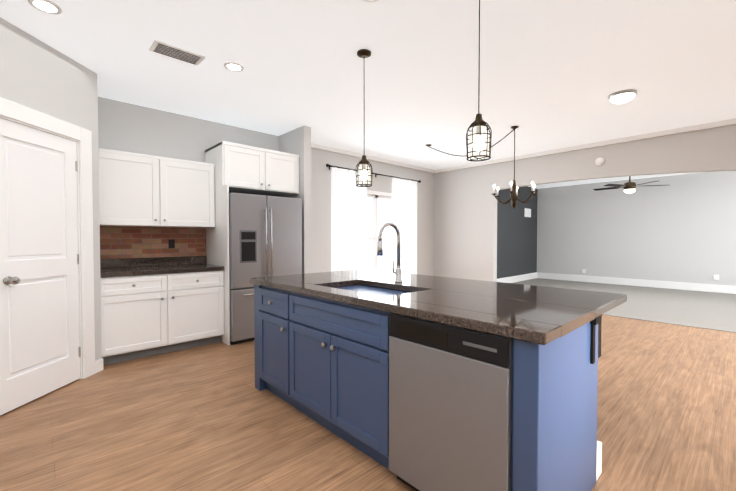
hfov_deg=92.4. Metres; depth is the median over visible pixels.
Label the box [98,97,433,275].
wall
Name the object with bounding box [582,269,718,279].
outlet plates
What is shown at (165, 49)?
ceiling vent
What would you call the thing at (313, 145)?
crown molding
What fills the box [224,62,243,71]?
recessed light
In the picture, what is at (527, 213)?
air vent
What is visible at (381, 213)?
backdrop
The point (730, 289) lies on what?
baseboard
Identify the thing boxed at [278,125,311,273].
wall
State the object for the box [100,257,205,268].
backsplash
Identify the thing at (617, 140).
crown molding
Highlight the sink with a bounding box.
[338,282,409,293]
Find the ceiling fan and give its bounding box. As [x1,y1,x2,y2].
[593,176,664,193]
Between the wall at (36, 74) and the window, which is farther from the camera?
the window
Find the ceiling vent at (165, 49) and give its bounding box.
[149,40,204,65]
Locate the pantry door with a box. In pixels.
[0,118,80,414]
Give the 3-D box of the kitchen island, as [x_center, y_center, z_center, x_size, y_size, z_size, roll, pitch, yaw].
[0.248,0.771,2.507,1.196,0.885,2.336,-1,2,-43]
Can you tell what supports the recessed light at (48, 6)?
in the ceiling
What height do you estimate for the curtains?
2.490 m
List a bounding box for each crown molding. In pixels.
[311,143,434,172]
[435,118,735,172]
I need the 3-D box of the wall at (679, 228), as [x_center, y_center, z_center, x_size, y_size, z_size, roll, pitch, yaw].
[7.878,-0.320,8.498,0.120,2.820,8.120,-1,2,-43]
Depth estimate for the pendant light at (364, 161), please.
2.96 m
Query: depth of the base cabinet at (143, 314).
3.78 m
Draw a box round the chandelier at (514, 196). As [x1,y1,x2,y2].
[487,126,535,207]
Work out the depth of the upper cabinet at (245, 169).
4.52 m
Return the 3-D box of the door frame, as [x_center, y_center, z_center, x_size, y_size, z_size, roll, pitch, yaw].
[-2.620,0.083,2.775,0.120,2.250,1.000,0,1,2]
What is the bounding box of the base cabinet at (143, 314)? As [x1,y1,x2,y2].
[101,269,225,364]
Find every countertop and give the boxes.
[100,265,225,276]
[250,274,593,341]
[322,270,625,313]
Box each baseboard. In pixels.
[497,272,536,282]
[537,272,735,293]
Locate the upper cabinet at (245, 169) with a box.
[205,141,298,196]
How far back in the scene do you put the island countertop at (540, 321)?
1.73 m
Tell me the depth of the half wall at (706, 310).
6.70 m
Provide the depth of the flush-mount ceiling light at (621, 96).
3.75 m
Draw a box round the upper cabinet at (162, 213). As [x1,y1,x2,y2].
[99,149,217,228]
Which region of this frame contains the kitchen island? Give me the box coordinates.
[250,282,623,490]
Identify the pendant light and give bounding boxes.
[356,49,372,186]
[466,0,491,161]
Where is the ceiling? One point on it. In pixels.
(554, 74)
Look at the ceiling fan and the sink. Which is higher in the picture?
the ceiling fan
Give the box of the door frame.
[0,97,94,378]
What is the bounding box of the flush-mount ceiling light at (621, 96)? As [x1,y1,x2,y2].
[608,89,636,103]
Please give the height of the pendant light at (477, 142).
1.099 m
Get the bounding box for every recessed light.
[28,0,61,13]
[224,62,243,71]
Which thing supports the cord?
hanging from the ceiling
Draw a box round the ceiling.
[0,0,735,188]
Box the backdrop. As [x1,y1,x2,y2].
[367,197,391,271]
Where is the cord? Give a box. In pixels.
[426,144,466,156]
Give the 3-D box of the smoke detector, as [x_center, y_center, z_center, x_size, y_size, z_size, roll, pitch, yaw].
[3.734,-1.352,5.688,0.037,0.130,0.130,-1,2,-43]
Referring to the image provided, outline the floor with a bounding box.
[0,315,735,490]
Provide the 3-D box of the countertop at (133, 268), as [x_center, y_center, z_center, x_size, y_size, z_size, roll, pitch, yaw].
[-2.375,0.277,4.027,1.221,0.049,0.625,-1,2,-43]
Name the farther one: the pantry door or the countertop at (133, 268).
the countertop at (133, 268)
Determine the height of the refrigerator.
1.800 m
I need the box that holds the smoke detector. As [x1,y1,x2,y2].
[595,158,604,165]
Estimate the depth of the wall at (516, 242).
10.15 m
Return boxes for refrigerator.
[229,192,301,344]
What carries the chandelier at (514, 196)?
hanging from the ceiling
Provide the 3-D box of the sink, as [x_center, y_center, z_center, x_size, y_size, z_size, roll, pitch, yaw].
[0.017,0.429,2.451,0.464,0.225,0.754,-1,2,-43]
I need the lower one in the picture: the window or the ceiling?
the window
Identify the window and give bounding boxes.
[367,190,391,271]
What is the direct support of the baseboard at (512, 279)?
attached to the wall at (516, 242)
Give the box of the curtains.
[326,164,420,273]
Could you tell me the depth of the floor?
2.35 m
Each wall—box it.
[0,17,101,362]
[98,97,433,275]
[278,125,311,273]
[434,124,735,281]
[497,186,537,278]
[513,278,735,332]
[537,171,735,285]
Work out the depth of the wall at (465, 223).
6.62 m
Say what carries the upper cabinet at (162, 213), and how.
attached to the wall at (128, 127)
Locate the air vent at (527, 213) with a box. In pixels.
[524,208,530,216]

